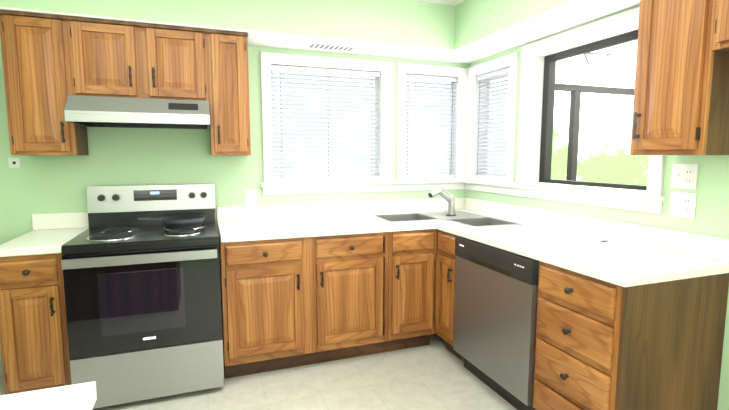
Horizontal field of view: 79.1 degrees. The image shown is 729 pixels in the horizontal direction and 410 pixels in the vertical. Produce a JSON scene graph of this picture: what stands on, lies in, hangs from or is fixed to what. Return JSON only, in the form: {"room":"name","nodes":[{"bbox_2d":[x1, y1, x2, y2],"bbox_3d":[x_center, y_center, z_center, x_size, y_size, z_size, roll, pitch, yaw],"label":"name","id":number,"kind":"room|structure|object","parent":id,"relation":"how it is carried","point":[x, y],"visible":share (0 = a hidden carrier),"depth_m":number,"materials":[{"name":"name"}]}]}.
{"room":"kitchen","nodes":[
{"label":"kitchen","id":0,"kind":"room"},
{"bbox_2d":[0,332,516,409],"bbox_3d":[0.122,1.302,1.108,3.750,0.100,5.100,-2,7,-20],"label":"floor","id":1,"kind":"structure","parent":0,"point":[435,374],"depth_m":2.60,"materials":[{"name":"tile"}]},
{"bbox_2d":[0,253,71,394],"bbox_3d":[-1.803,0.655,2.540,0.294,0.870,0.658,-2,7,-20],"label":"base cabinet","id":2,"kind":"object","parent":1,"relation":"on","point":[34,345],"visible":0.73,"depth_m":2.26,"materials":[{"name":"brown wood"}]},
{"bbox_2d":[0,212,88,256],"bbox_3d":[-1.804,0.150,2.499,0.310,0.142,0.633,-2,7,-20],"label":"countertop","id":3,"kind":"structure","parent":2,"relation":"on","point":[51,233],"depth_m":2.58,"materials":[{"name":"white laminate"}]},
{"bbox_2d":[61,183,223,408],"bbox_3d":[-1.270,0.488,2.652,0.754,1.178,0.730,-2,7,-20],"label":"range","id":4,"kind":"object","parent":1,"relation":"on","point":[143,309],"visible":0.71,"depth_m":2.40,"materials":[{"name":"silver metal"}]},
{"bbox_2d":[138,214,204,226],"bbox_3d":[-1.205,0.098,2.772,0.390,0.057,0.264,-2,7,-20],"label":"pan","id":5,"kind":"object","parent":4,"relation":"on","point":[186,220],"visible":1,"depth_m":2.72,"materials":[{"name":"grey metal"}]},
{"bbox_2d":[217,228,387,377],"bbox_3d":[-0.434,0.599,3.041,1.059,0.870,0.658,-2,7,-20],"label":"base cabinet","id":6,"kind":"object","parent":1,"relation":"on","point":[291,302],"visible":0.92,"depth_m":2.76,"materials":[{"name":"brown wood"}]},
{"bbox_2d":[216,200,435,242],"bbox_3d":[-0.229,0.087,3.072,1.500,0.142,0.639,-2,7,-20],"label":"countertop","id":7,"kind":"structure","parent":6,"relation":"on","point":[279,221],"depth_m":3.11,"materials":[{"name":"white laminate"}]},
{"bbox_2d":[383,229,436,351],"bbox_3d":[0.520,0.560,3.390,0.971,0.870,0.657,-2,7,-20],"label":"base cabinet","id":8,"kind":"object","parent":1,"relation":"on","point":[411,285],"visible":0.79,"depth_m":3.01,"materials":[{"name":"brown wood"}]},
{"bbox_2d":[400,197,728,286],"bbox_3d":[0.921,0.124,2.735,0.639,0.142,2.070,-2,7,-20],"label":"countertop","id":9,"kind":"structure","parent":8,"relation":"on","point":[627,255],"depth_m":2.20,"materials":[{"name":"white laminate"}]},
{"bbox_2d":[428,188,455,215],"bbox_3d":[0.581,-0.020,3.322,0.270,0.212,0.144,-2,7,-20],"label":"kitchen faucet","id":10,"kind":"object","parent":9,"relation":"on","point":[450,199],"visible":1,"depth_m":3.35,"materials":[{"name":"silver metal"}]},
{"bbox_2d":[369,211,522,234],"bbox_3d":[0.552,0.226,3.191,0.814,0.248,0.774,-2,7,-20],"label":"sink","id":11,"kind":"object","parent":9,"relation":"in","point":[473,220],"visible":0.35,"depth_m":3.27,"materials":[{"name":"silver metal"}]},
{"bbox_2d":[435,230,463,361],"bbox_3d":[0.812,0.598,3.055,0.657,0.870,0.276,-2,7,-20],"label":"base cabinet","id":12,"kind":"object","parent":1,"relation":"on","point":[445,288],"visible":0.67,"depth_m":2.94,"materials":[{"name":"brown wood"}]},
{"bbox_2d":[453,236,538,409],"bbox_3d":[0.981,0.651,2.599,0.626,0.865,0.693,-2,7,-20],"label":"dishwasher","id":13,"kind":"object","parent":1,"relation":"on","point":[495,308],"visible":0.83,"depth_m":2.41,"materials":[{"name":"silver metal"}]},
{"bbox_2d":[533,261,728,409],"bbox_3d":[1.183,0.709,2.052,0.658,0.870,0.471,-2,7,-20],"label":"base cabinet","id":14,"kind":"object","parent":1,"relation":"on","point":[601,345],"visible":0.92,"depth_m":1.85,"materials":[{"name":"brown wood"}]},
{"bbox_3d":[-0.934,0.888,0.442,1.034,0.870,0.647,-2,7,-20],"label":"base cabinet","id":15,"kind":"object","parent":1,"relation":"on","visible":0},
{"bbox_2d":[0,381,96,409],"bbox_3d":[-0.932,0.433,0.418,1.057,0.040,0.652,-2,7,-20],"label":"countertop","id":16,"kind":"structure","parent":15,"relation":"on","point":[81,396],"depth_m":0.83,"materials":[{"name":"white laminate"}]},
{"bbox_2d":[0,40,636,374],"bbox_3d":[1.294,-0.304,4.018,8.070,2.450,0.150,-2,7,-20],"label":"wall","id":17,"kind":"structure","parent":0,"point":[32,184],"depth_m":2.99,"materials":[{"name":"green paint"}]},
{"bbox_2d":[8,158,19,167],"bbox_3d":[-2.122,-0.255,2.673,0.056,0.060,0.007,-2,7,-20],"label":"jack","id":18,"kind":"object","parent":17,"relation":"attached to","point":[14,162],"visible":1,"depth_m":2.67,"materials":[{"name":"white plastic"}]},
{"bbox_2d":[0,10,88,154],"bbox_3d":[-1.837,-0.669,2.544,0.310,0.760,0.353,-2,7,-20],"label":"upper cabinet","id":19,"kind":"object","parent":17,"relation":"attached to","point":[36,65],"visible":0.94,"depth_m":2.41,"materials":[{"name":"brown wood"}]},
{"bbox_2d":[65,16,208,100],"bbox_3d":[-1.349,-0.850,2.705,0.730,0.435,0.353,-2,7,-20],"label":"upper cabinet","id":20,"kind":"object","parent":17,"relation":"attached to","point":[115,58],"visible":0.92,"depth_m":2.57,"materials":[{"name":"brown wood"}]},
{"bbox_2d":[64,95,209,128],"bbox_3d":[-1.324,-0.552,2.670,0.722,0.146,0.496,-2,7,-20],"label":"under-cabinet range hood","id":21,"kind":"object","parent":20,"relation":"attached to","point":[100,111],"visible":1,"depth_m":2.47,"materials":[{"name":"silver metal"}]},
{"bbox_2d":[207,29,250,154],"bbox_3d":[-0.892,-0.707,2.890,0.243,0.760,0.353,-2,7,-20],"label":"upper cabinet","id":22,"kind":"object","parent":17,"relation":"attached to","point":[228,81],"visible":0.96,"depth_m":2.76,"materials":[{"name":"brown wood"}]},
{"bbox_2d":[246,190,256,205],"bbox_3d":[-0.815,-0.050,3.179,0.076,0.120,0.009,-2,7,-20],"label":"electrical outlet","id":23,"kind":"object","parent":17,"relation":"attached to","point":[251,197],"visible":1,"depth_m":3.18,"materials":[{"name":"white plastic"}]},
{"bbox_2d":[260,52,391,182],"bbox_3d":[-0.281,-0.643,3.371,0.999,0.917,0.138,-2,7,-20],"label":"window","id":24,"kind":"structure","parent":17,"relation":"in","point":[383,68],"depth_m":3.37,"materials":[{"name":"white paint"}]},
{"bbox_2d":[271,65,379,179],"bbox_3d":[-0.279,-0.612,3.369,0.851,0.831,0.050,-2,7,-20],"label":"window blind","id":25,"kind":"object","parent":24,"relation":"attached to","point":[278,68],"visible":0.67,"depth_m":3.36,"materials":[{"name":"grey plastic"}]},
{"bbox_2d":[260,179,665,213],"bbox_3d":[0.359,-0.059,2.677,1.725,0.092,1.754,-2,7,-20],"label":"apron","id":26,"kind":"object","parent":17,"relation":"attached to","point":[648,203],"visible":0.96,"depth_m":3.22,"materials":[{"name":"white paint"}]},
{"bbox_2d":[584,52,611,64],"bbox_3d":[2.179,-1.368,4.126,0.340,0.124,0.018,-2,7,-20],"label":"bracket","id":27,"kind":"object","parent":17,"relation":"attached to","point":[606,54],"visible":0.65,"depth_m":4.11,"materials":[{"name":"white plastic"}]},
{"bbox_2d":[0,0,639,63],"bbox_3d":[0.099,-1.023,0.842,3.400,0.320,4.800,-2,7,-20],"label":"soffit","id":28,"kind":"structure","parent":0,"point":[467,31],"depth_m":2.84,"materials":[{"name":"green paint"}]},
{"bbox_2d":[306,42,357,51],"bbox_3d":[-0.226,-1.106,3.087,0.340,0.009,0.140,-2,7,-20],"label":"ceiling vent","id":29,"kind":"object","parent":28,"relation":"in","point":[329,46],"visible":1,"depth_m":3.06,"materials":[{"name":"white plastic"}]},
{"bbox_2d":[415,0,464,5],"bbox_3d":[0.122,-1.232,0.827,3.750,0.100,5.100,-2,7,-20],"label":"ceiling","id":30,"kind":"structure","parent":0,"point":[451,2],"depth_m":3.11,"materials":[{"name":"white paint"}]},
{"bbox_2d":[465,5,728,409],"bbox_3d":[1.814,-0.025,1.508,0.200,2.450,4.950,-2,7,-20],"label":"wall","id":31,"kind":"structure","parent":0,"point":[712,209],"depth_m":2.10,"materials":[{"name":"green paint"}]},
{"bbox_2d":[396,52,518,182],"bbox_3d":[0.729,-0.648,3.416,0.817,0.917,0.752,-2,7,-20],"label":"window","id":32,"kind":"structure","parent":31,"relation":"in","point":[472,105],"depth_m":3.65,"materials":[{"name":"white paint"}]},
{"bbox_2d":[405,74,456,177],"bbox_3d":[0.542,-0.645,3.669,0.491,0.831,0.050,-2,7,-20],"label":"window blind","id":33,"kind":"object","parent":32,"relation":"attached to","point":[427,173],"visible":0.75,"depth_m":3.67,"materials":[{"name":"grey plastic"}]},
{"bbox_2d":[475,67,509,179],"bbox_3d":[1.018,-0.621,3.454,0.050,0.831,0.471,-2,7,-20],"label":"window blind","id":34,"kind":"object","parent":32,"relation":"attached to","point":[500,72],"visible":0.69,"depth_m":3.48,"materials":[{"name":"grey plastic"}]},
{"bbox_2d":[517,7,664,194],"bbox_3d":[1.328,-0.572,2.623,0.133,0.940,1.050,-2,7,-20],"label":"trim","id":35,"kind":"structure","parent":31,"relation":"attached to","point":[531,88],"depth_m":2.96,"materials":[{"name":"white paint"}]},
{"bbox_2d":[539,30,646,189],"bbox_3d":[1.423,-0.546,2.661,0.060,0.867,0.918,-2,7,-20],"label":"window","id":36,"kind":"structure","parent":31,"relation":"in","point":[547,115],"depth_m":3.01,"materials":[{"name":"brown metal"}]},
{"bbox_2d":[555,83,633,184],"bbox_3d":[2.228,-0.132,4.367,1.948,2.028,0.060,-2,7,-20],"label":"window frame","id":37,"kind":"structure","parent":36,"relation":"attached to","point":[574,122],"depth_m":4.21,"materials":[{"name":"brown metal"}]},
{"bbox_2d":[630,0,728,154],"bbox_3d":[1.368,-0.591,1.848,0.353,0.760,0.310,-2,7,-20],"label":"upper cabinet","id":38,"kind":"object","parent":31,"relation":"attached to","point":[681,98],"visible":1,"depth_m":1.76,"materials":[{"name":"brown wood"}]},
{"bbox_2d":[669,192,696,218],"bbox_3d":[1.492,-0.001,2.074,0.016,0.116,0.116,-2,7,-20],"label":"electrical outlet","id":39,"kind":"object","parent":31,"relation":"attached to","point":[682,204],"visible":1,"depth_m":2.07,"materials":[{"name":"white plastic"}]},
{"bbox_2d":[671,164,698,189],"bbox_3d":[1.491,-0.134,2.062,0.016,0.116,0.116,-2,7,-20],"label":"electrical outlet","id":40,"kind":"object","parent":31,"relation":"attached to","point":[684,176],"visible":1,"depth_m":2.06,"materials":[{"name":"white plastic"}]},
{"bbox_2d":[712,0,728,52],"bbox_3d":[1.577,-0.722,1.262,0.353,0.370,0.900,-2,7,-20],"label":"upper cabinet","id":41,"kind":"object","parent":31,"relation":"attached to","point":[720,41],"visible":1,"depth_m":1.61,"materials":[{"name":"brown wood"}]},
{"label":"outside","id":42,"kind":"structure","parent":0,"visible":0},
{"bbox_2d":[551,91,648,190],"bbox_3d":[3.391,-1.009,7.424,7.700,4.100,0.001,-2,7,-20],"label":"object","id":43,"kind":"structure","parent":42,"point":[604,142],"depth_m":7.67,"materials":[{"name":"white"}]}
]}

